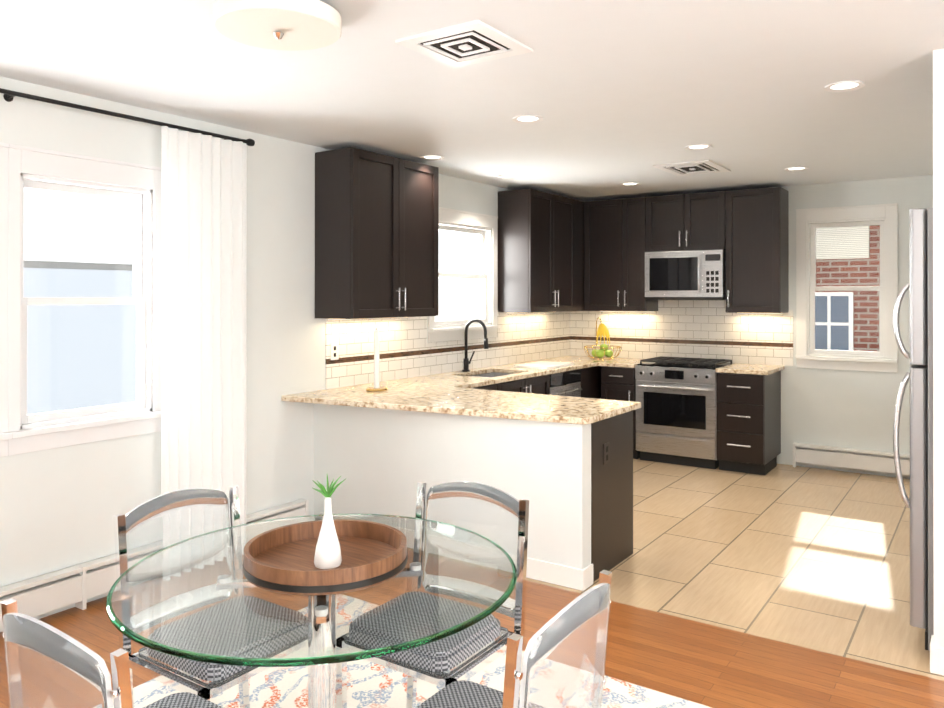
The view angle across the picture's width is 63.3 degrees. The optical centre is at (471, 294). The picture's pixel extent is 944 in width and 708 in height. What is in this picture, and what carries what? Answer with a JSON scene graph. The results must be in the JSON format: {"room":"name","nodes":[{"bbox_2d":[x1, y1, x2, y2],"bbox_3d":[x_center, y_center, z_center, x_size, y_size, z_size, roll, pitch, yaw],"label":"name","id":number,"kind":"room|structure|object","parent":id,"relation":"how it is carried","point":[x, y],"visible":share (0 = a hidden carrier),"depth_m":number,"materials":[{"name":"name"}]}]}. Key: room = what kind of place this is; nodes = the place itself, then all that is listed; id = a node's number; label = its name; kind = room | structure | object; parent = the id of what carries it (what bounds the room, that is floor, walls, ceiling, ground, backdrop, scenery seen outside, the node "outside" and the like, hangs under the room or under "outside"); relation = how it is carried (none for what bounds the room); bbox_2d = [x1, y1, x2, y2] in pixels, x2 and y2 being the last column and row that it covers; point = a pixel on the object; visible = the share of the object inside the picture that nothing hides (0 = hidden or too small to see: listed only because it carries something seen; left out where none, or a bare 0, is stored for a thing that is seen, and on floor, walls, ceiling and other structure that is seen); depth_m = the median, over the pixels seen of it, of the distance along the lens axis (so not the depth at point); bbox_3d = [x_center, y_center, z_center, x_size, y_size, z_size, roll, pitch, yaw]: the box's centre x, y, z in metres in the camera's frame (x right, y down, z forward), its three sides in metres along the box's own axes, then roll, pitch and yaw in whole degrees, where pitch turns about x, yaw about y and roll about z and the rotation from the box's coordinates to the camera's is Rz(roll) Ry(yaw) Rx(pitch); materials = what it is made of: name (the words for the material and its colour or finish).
{"room":"kitchen","nodes":[
{"label":"kitchen","id":0,"kind":"room"},
{"bbox_2d":[0,76,561,631],"bbox_3d":[-1.847,0.278,4.188,0.120,2.590,10.460,0,0,34],"label":"wall","id":1,"kind":"structure","parent":0,"point":[60,508],"depth_m":4.74,"materials":[{"name":"white paint"}]},
{"bbox_2d":[0,142,161,456],"bbox_3d":[-2.438,0.023,3.272,0.175,1.461,2.480,0,0,34],"label":"window","id":2,"kind":"structure","parent":1,"relation":"in","point":[22,431],"depth_m":3.87,"materials":[{"name":"white wood"}]},
{"bbox_2d":[0,88,254,145],"bbox_3d":[-2.231,-0.929,3.413,0.118,0.048,3.102,0,0,34],"label":"curtain rod","id":3,"kind":"object","parent":1,"relation":"attached to","point":[8,95],"visible":0.85,"depth_m":3.91,"materials":[{"name":"black metal"}]},
{"bbox_2d":[161,126,245,526],"bbox_3d":[-1.514,0.318,4.348,0.090,2.450,0.570,0,0,34],"label":"curtain","id":4,"kind":"object","parent":3,"relation":"hanging from","point":[203,352],"visible":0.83,"depth_m":4.34,"materials":[{"name":"white fabric"}]},
{"bbox_2d":[0,498,308,627],"bbox_3d":[-2.835,1.462,2.559,0.075,0.215,6.124,0,0,34],"label":"baseboard heater","id":5,"kind":"object","parent":1,"relation":"attached to","point":[78,585],"visible":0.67,"depth_m":3.79,"materials":[{"name":"white metal"}]},
{"bbox_2d":[315,147,438,318],"bbox_3d":[-0.646,-0.404,5.498,0.390,1.130,0.945,0,0,34],"label":"upper cabinet","id":6,"kind":"object","parent":1,"relation":"attached to","point":[376,235],"visible":1,"depth_m":5.21,"materials":[{"name":"wood"}]},
{"bbox_2d":[326,310,569,388],"bbox_3d":[0.033,0.401,6.840,0.008,0.514,3.718,0,0,34],"label":"backsplash","id":7,"kind":"structure","parent":1,"relation":"attached to","point":[407,350],"depth_m":6.19,"materials":[{"name":"white tile"}]},
{"bbox_2d":[331,343,338,359],"bbox_3d":[-0.962,0.398,5.361,0.006,0.115,0.075,0,0,34],"label":"outlet","id":8,"kind":"object","parent":7,"relation":"attached to","point":[334,351],"visible":1,"depth_m":5.36,"materials":[{"name":"white plastic"}]},
{"bbox_2d":[428,207,500,342],"bbox_3d":[-0.096,-0.169,6.717,0.175,1.121,1.040,0,0,34],"label":"window","id":9,"kind":"structure","parent":1,"relation":"in","point":[446,330],"depth_m":6.87,"materials":[{"name":"white wood"}]},
{"bbox_2d":[498,189,583,312],"bbox_3d":[0.725,-0.400,7.516,0.390,1.130,1.153,0,0,34],"label":"upper cabinet","id":10,"kind":"object","parent":1,"relation":"attached to","point":[540,251],"visible":1,"depth_m":7.14,"materials":[{"name":"wood"}]},
{"bbox_2d":[314,403,590,568],"bbox_3d":[-0.214,1.132,4.690,2.015,0.884,0.110,0,0,34],"label":"wall","id":11,"kind":"structure","parent":0,"point":[382,461],"depth_m":4.53,"materials":[{"name":"white paint"}]},
{"bbox_2d":[320,512,592,590],"bbox_3d":[-0.181,1.519,4.659,1.954,0.110,0.124,0,0,34],"label":"baseboard","id":12,"kind":"structure","parent":11,"relation":"attached to","point":[564,575],"depth_m":4.14,"materials":[{"name":"white wood"}]},
{"bbox_2d":[0,580,943,707],"bbox_3d":[-0.607,1.591,0.924,5.840,0.050,6.460,0,0,34],"label":"floor","id":13,"kind":"structure","parent":0,"point":[709,665],"depth_m":3.26,"materials":[{"name":"brown wood"}]},
{"bbox_2d":[112,644,711,707],"bbox_3d":[-0.423,1.563,2.171,2.500,0.008,2.690,0,0,34],"label":"dining rug","id":14,"kind":"object","parent":13,"relation":"on","point":[371,684],"depth_m":3.02,"materials":[{"name":"white fabric"}]},
{"bbox_2d":[1,599,222,707],"bbox_3d":[-0.755,1.116,1.773,0.466,0.883,0.492,0,0,34],"label":"chair","id":15,"kind":"object","parent":14,"relation":"on","point":[48,666],"visible":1,"depth_m":1.56,"materials":[{"name":"silver metal"}]},
{"bbox_2d":[114,486,269,707],"bbox_3d":[-0.827,1.118,2.489,0.492,0.883,0.466,0,0,34],"label":"chair","id":16,"kind":"object","parent":14,"relation":"on","point":[150,527],"visible":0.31,"depth_m":2.49,"materials":[{"name":"silver metal"}]},
{"bbox_2d":[106,514,516,707],"bbox_3d":[-0.447,1.187,2.279,1.160,0.742,1.160,0,0,34],"label":"glass dining table","id":17,"kind":"object","parent":14,"relation":"on","point":[201,598],"visible":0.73,"depth_m":2.03,"materials":[{"name":"clear glass"}]},
{"bbox_2d":[243,519,407,595],"bbox_3d":[-0.437,0.780,2.304,0.485,0.068,0.485,0,0,34],"label":"wood tray","id":18,"kind":"object","parent":17,"relation":"on","point":[279,560],"visible":0.9,"depth_m":2.29,"materials":[{"name":"brown wood"}]},
{"bbox_2d":[312,475,345,568],"bbox_3d":[-0.427,0.667,2.256,0.109,0.259,0.091,0,0,34],"label":"vase","id":19,"kind":"object","parent":18,"relation":"on","point":[328,553],"visible":1,"depth_m":2.24,"materials":[{"name":"white ceramic"}]},
{"bbox_2d":[336,481,528,707],"bbox_3d":[-0.117,1.118,2.553,0.466,0.883,0.492,0,0,34],"label":"chair","id":20,"kind":"object","parent":14,"relation":"on","point":[500,517],"visible":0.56,"depth_m":2.57,"materials":[{"name":"silver metal"}]},
{"bbox_2d":[416,570,611,707],"bbox_3d":[0.047,1.116,1.847,0.492,0.883,0.466,0,0,34],"label":"chair","id":21,"kind":"object","parent":14,"relation":"on","point":[563,660],"visible":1,"depth_m":1.69,"materials":[{"name":"silver metal"}]},
{"bbox_2d":[0,0,943,201],"bbox_3d":[0.518,-1.031,2.583,5.840,0.020,10.460,0,0,34],"label":"ceiling","id":22,"kind":"structure","parent":0,"point":[614,94],"depth_m":3.67,"materials":[{"name":"white paint"}]},
{"bbox_2d":[213,0,341,50],"bbox_3d":[-0.692,-0.966,2.734,0.444,0.107,0.444,0,0,34],"label":"drum ceiling light","id":23,"kind":"object","parent":22,"relation":"attached to","point":[292,25],"visible":1,"depth_m":2.67,"materials":[{"name":"white glass"}]},
{"bbox_2d":[420,155,443,159],"bbox_3d":[-0.293,-1.010,5.625,0.179,0.008,0.179,0,0,28],"label":"recessed light","id":24,"kind":"object","parent":22,"relation":"in","point":[426,157],"depth_m":5.64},
{"bbox_2d":[395,20,532,67],"bbox_3d":[-0.027,-1.010,3.117,0.400,0.016,0.410,0,0,34],"label":"ceiling vent","id":25,"kind":"object","parent":22,"relation":"in","point":[468,43],"visible":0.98,"depth_m":3.10,"materials":[{"name":"white metal"}]},
{"bbox_2d":[497,175,517,178],"bbox_3d":[0.304,-1.008,6.538,0.179,0.008,0.179,0,0,25],"label":"recessed light","id":26,"kind":"object","parent":22,"relation":"in","point":[500,176],"depth_m":6.53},
{"bbox_2d":[512,115,542,122],"bbox_3d":[0.321,-1.012,4.410,0.179,0.008,0.179,0,0,10],"label":"recessed light","id":27,"kind":"object","parent":22,"relation":"in","point":[522,118],"depth_m":4.41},
{"bbox_2d":[620,182,639,185],"bbox_3d":[1.439,-1.007,6.963,0.179,0.008,0.179,0,0,10],"label":"recessed light","id":28,"kind":"object","parent":22,"relation":"in","point":[629,183],"depth_m":6.97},
{"bbox_2d":[653,160,730,175],"bbox_3d":[1.756,-1.004,6.095,0.440,0.016,0.580,0,0,34],"label":"ceiling vent","id":29,"kind":"object","parent":22,"relation":"in","point":[693,167],"visible":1,"depth_m":6.07,"materials":[{"name":"white metal"}]},
{"bbox_2d":[685,144,711,149],"bbox_3d":[1.551,-1.011,5.242,0.179,0.008,0.179,0,0,10],"label":"recessed light","id":30,"kind":"object","parent":22,"relation":"in","point":[698,146],"depth_m":5.24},
{"bbox_2d":[785,167,808,170],"bbox_3d":[2.599,-1.009,6.126,0.179,0.008,0.179,0,0,28],"label":"recessed light","id":31,"kind":"object","parent":22,"relation":"in","point":[790,168],"depth_m":6.13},
{"bbox_2d":[824,81,864,91],"bbox_3d":[1.812,-1.014,3.723,0.179,0.008,0.179,0,0,25],"label":"recessed light","id":32,"kind":"object","parent":22,"relation":"in","point":[843,86],"depth_m":3.73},
{"bbox_2d":[526,458,943,680],"bbox_3d":[2.333,1.600,5.249,5.840,0.050,4.000,0,0,34],"label":"floor","id":33,"kind":"structure","parent":0,"point":[818,559],"depth_m":4.57,"materials":[{"name":"beige tile"}]},
{"bbox_2d":[473,366,601,398],"bbox_3d":[0.469,1.137,6.898,0.653,0.883,3.129,0,0,34],"label":"base cabinet","id":34,"kind":"object","parent":33,"relation":"on","point":[590,381],"visible":0.19,"depth_m":6.64,"materials":[{"name":"wood"}]},
{"bbox_2d":[281,355,624,405],"bbox_3d":[0.190,0.675,6.490,0.660,0.035,4.118,0,0,34],"label":"countertop","id":35,"kind":"structure","parent":34,"relation":"on","point":[342,396],"depth_m":5.80,"materials":[{"name":"beige stone"}]},
{"bbox_2d":[366,327,387,390],"bbox_3d":[-0.654,0.439,5.251,0.150,0.431,0.150,0,0,34],"label":"towel holder","id":36,"kind":"object","parent":35,"relation":"on","point":[376,387],"visible":1,"depth_m":5.23,"materials":[{"name":"gold metal"}]},
{"bbox_2d":[462,319,487,371],"bbox_3d":[0.042,0.431,6.548,0.260,0.451,0.116,0,0,34],"label":"faucet","id":37,"kind":"object","parent":35,"relation":"on","point":[466,362],"visible":1,"depth_m":6.56,"materials":[{"name":"black metal"}]},
{"bbox_2d":[472,372,511,377],"bbox_3d":[0.173,0.786,6.466,0.420,0.184,0.680,0,0,34],"label":"sink basin","id":38,"kind":"object","parent":35,"relation":"in","point":[493,374],"visible":0.12,"depth_m":6.79,"materials":[{"name":"metal"}]},
{"bbox_2d":[514,361,573,368],"bbox_3d":[0.675,0.650,7.116,0.360,0.016,0.540,0,0,34],"label":"cutting board","id":39,"kind":"object","parent":35,"relation":"on","point":[544,364],"visible":1,"depth_m":7.06,"materials":[{"name":"ceramic"}]},
{"bbox_2d":[584,317,620,359],"bbox_3d":[1.348,0.448,7.893,0.386,0.424,0.386,0,0,34],"label":"fruit basket","id":40,"kind":"object","parent":35,"relation":"on","point":[602,351],"visible":1,"depth_m":7.87,"materials":[{"name":"food"}]},
{"bbox_2d":[353,383,640,424],"bbox_3d":[0.169,0.671,4.631,1.393,0.035,1.020,0,0,34],"label":"countertop","id":41,"kind":"structure","parent":34,"relation":"on","point":[455,393],"depth_m":4.56,"materials":[{"name":"beige stone"}]},
{"bbox_2d":[549,369,581,396],"bbox_3d":[0.625,1.138,7.112,0.661,0.883,0.596,0,0,34],"label":"dishwasher","id":42,"kind":"object","parent":33,"relation":"on","point":[567,383],"visible":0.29,"depth_m":6.96,"materials":[{"name":"metal"}]},
{"bbox_2d":[591,410,632,581],"bbox_3d":[0.501,1.132,4.626,0.763,0.884,0.583,0,0,34],"label":"base cabinet","id":43,"kind":"object","parent":33,"relation":"on","point":[611,513],"visible":0.1,"depth_m":4.37,"materials":[{"name":"wood"}]},
{"bbox_2d":[603,442,609,464],"bbox_3d":[0.761,0.896,4.322,0.008,0.115,0.075,0,0,34],"label":"outlet","id":44,"kind":"object","parent":43,"relation":"attached to","point":[606,453],"visible":1,"depth_m":4.31,"materials":[{"name":"black plastic"}]},
{"bbox_2d":[601,366,639,458],"bbox_3d":[1.570,1.139,7.628,0.343,0.883,0.681,0,0,34],"label":"base cabinet","id":45,"kind":"object","parent":33,"relation":"on","point":[618,383],"visible":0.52,"depth_m":7.36,"materials":[{"name":"wood"}]},
{"bbox_2d":[601,358,644,367],"bbox_3d":[1.575,0.678,7.634,0.344,0.035,0.668,0,0,34],"label":"countertop","id":46,"kind":"structure","parent":45,"relation":"on","point":[627,362],"depth_m":7.46,"materials":[{"name":"beige stone"}]},
{"bbox_2d":[635,356,734,468],"bbox_3d":[2.028,1.102,7.307,0.758,0.955,0.692,0,0,34],"label":"range","id":47,"kind":"object","parent":33,"relation":"on","point":[676,416],"visible":0.96,"depth_m":7.07,"materials":[{"name":"metal"}]},
{"bbox_2d":[716,371,780,474],"bbox_3d":[2.524,1.137,6.980,0.410,0.883,0.681,0,0,34],"label":"base cabinet","id":48,"kind":"object","parent":33,"relation":"on","point":[748,423],"visible":0.98,"depth_m":6.75,"materials":[{"name":"wood"}]},
{"bbox_2d":[716,363,784,374],"bbox_3d":[2.545,0.676,6.983,0.448,0.035,0.653,0,0,34],"label":"countertop","id":49,"kind":"structure","parent":48,"relation":"on","point":[738,368],"depth_m":6.84,"materials":[{"name":"beige stone"}]},
{"bbox_2d":[893,208,933,650],"bbox_3d":[2.444,0.596,3.544,0.798,1.950,0.860,0,0,34],"label":"refrigerator","id":50,"kind":"object","parent":33,"relation":"on","point":[919,376],"visible":0.73,"depth_m":3.36,"materials":[{"name":"metal"}]},
{"bbox_2d":[574,175,932,478],"bbox_3d":[2.936,0.284,7.188,4.420,2.590,0.120,0,0,34],"label":"wall","id":51,"kind":"structure","parent":0,"point":[852,409],"depth_m":6.81,"materials":[{"name":"white paint"}]},
{"bbox_2d":[584,201,587,310],"bbox_3d":[1.140,-0.399,8.122,0.397,1.130,0.354,0,0,34],"label":"upper cabinet","id":52,"kind":"object","parent":51,"relation":"attached to","point":[585,203],"depth_m":7.88,"materials":[{"name":"wood"}]},
{"bbox_2d":[588,198,627,310],"bbox_3d":[1.452,-0.399,7.910,0.479,1.130,0.354,0,0,34],"label":"upper cabinet","id":53,"kind":"object","parent":51,"relation":"attached to","point":[607,219],"depth_m":7.76,"materials":[{"name":"wood"}]},
{"bbox_2d":[628,197,657,311],"bbox_3d":[1.681,-0.399,7.754,0.301,1.130,0.354,0,0,34],"label":"upper cabinet","id":54,"kind":"object","parent":51,"relation":"attached to","point":[637,207],"depth_m":7.58,"materials":[{"name":"wood"}]},
{"bbox_2d":[570,300,792,365],"bbox_3d":[2.027,0.351,7.728,2.291,0.660,0.008,0,0,34],"label":"backsplash","id":55,"kind":"structure","parent":51,"relation":"attached to","point":[710,329],"depth_m":7.62,"materials":[{"name":"white tile"}]},
{"bbox_2d":[600,311,639,311],"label":"under-cabinet light","id":56,"kind":"object","parent":55,"relation":"attached to","point":[600,311],"depth_m":7.95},
{"bbox_2d":[747,313,782,313],"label":"under-cabinet light","id":57,"kind":"object","parent":55,"relation":"attached to","point":[747,313],"depth_m":7.13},
{"bbox_2d":[648,191,727,251],"bbox_3d":[2.125,-0.692,7.453,0.773,0.545,0.354,0,0,34],"label":"upper cabinet","id":58,"kind":"object","parent":51,"relation":"attached to","point":[694,221],"depth_m":7.28,"materials":[{"name":"wood"}]},
{"bbox_2d":[645,250,725,299],"bbox_3d":[2.098,-0.183,7.413,0.754,0.466,0.447,0,0,34],"label":"microwave","id":59,"kind":"object","parent":58,"relation":"attached to","point":[687,275],"visible":0.98,"depth_m":7.25,"materials":[{"name":"metal"}]},
{"bbox_2d":[726,187,788,312],"bbox_3d":[2.644,-0.401,7.100,0.482,1.130,0.354,0,0,34],"label":"upper cabinet","id":60,"kind":"object","parent":51,"relation":"attached to","point":[747,230],"depth_m":6.96,"materials":[{"name":"wood"}]},
{"bbox_2d":[796,203,897,372],"bbox_3d":[3.359,-0.059,6.868,0.820,1.461,0.175,0,0,34],"label":"window","id":61,"kind":"structure","parent":51,"relation":"in","point":[885,218],"depth_m":6.85,"materials":[{"name":"white wood"}]},
{"bbox_2d":[793,442,909,476],"bbox_3d":[3.659,1.471,6.576,1.684,0.215,0.075,0,0,34],"label":"baseboard heater","id":62,"kind":"object","parent":51,"relation":"attached to","point":[849,459],"visible":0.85,"depth_m":6.77,"materials":[{"name":"white metal"}]},
{"bbox_2d":[933,49,943,647],"bbox_3d":[2.823,0.275,2.646,2.100,2.590,0.120,0,0,34],"label":"wall","id":63,"kind":"structure","parent":0,"point":[938,306],"depth_m":3.18,"materials":[{"name":"white paint"}]},
{"bbox_2d":[930,641,943,675],"bbox_3d":[2.722,1.514,2.631,1.974,0.110,0.020,0,0,34],"label":"baseboard","id":64,"kind":"structure","parent":63,"relation":"attached to","point":[936,660],"depth_m":3.17,"materials":[{"name":"white wood"}]},
{"label":"outside","id":65,"kind":"structure","parent":0,"visible":0},
{"bbox_2d":[24,260,136,414],"bbox_3d":[-7.676,1.056,8.136,0.400,3.050,13.000,0,0,34],"label":"window view","id":66,"kind":"structure","parent":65,"point":[81,325],"depth_m":10.96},
{"bbox_2d":[815,225,879,351],"bbox_3d":[6.365,0.283,8.781,6.700,4.600,0.150,0,0,34],"label":"brick","id":67,"kind":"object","parent":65,"point":[841,299],"depth_m":9.77,"materials":[{"name":"red brick"}]},
{"bbox_2d":[816,226,869,258],"bbox_3d":[4.284,-0.815,9.708,1.420,0.760,0.640,0,0,34],"label":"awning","id":68,"kind":"object","parent":67,"relation":"attached to","point":[856,234],"depth_m":9.20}
]}

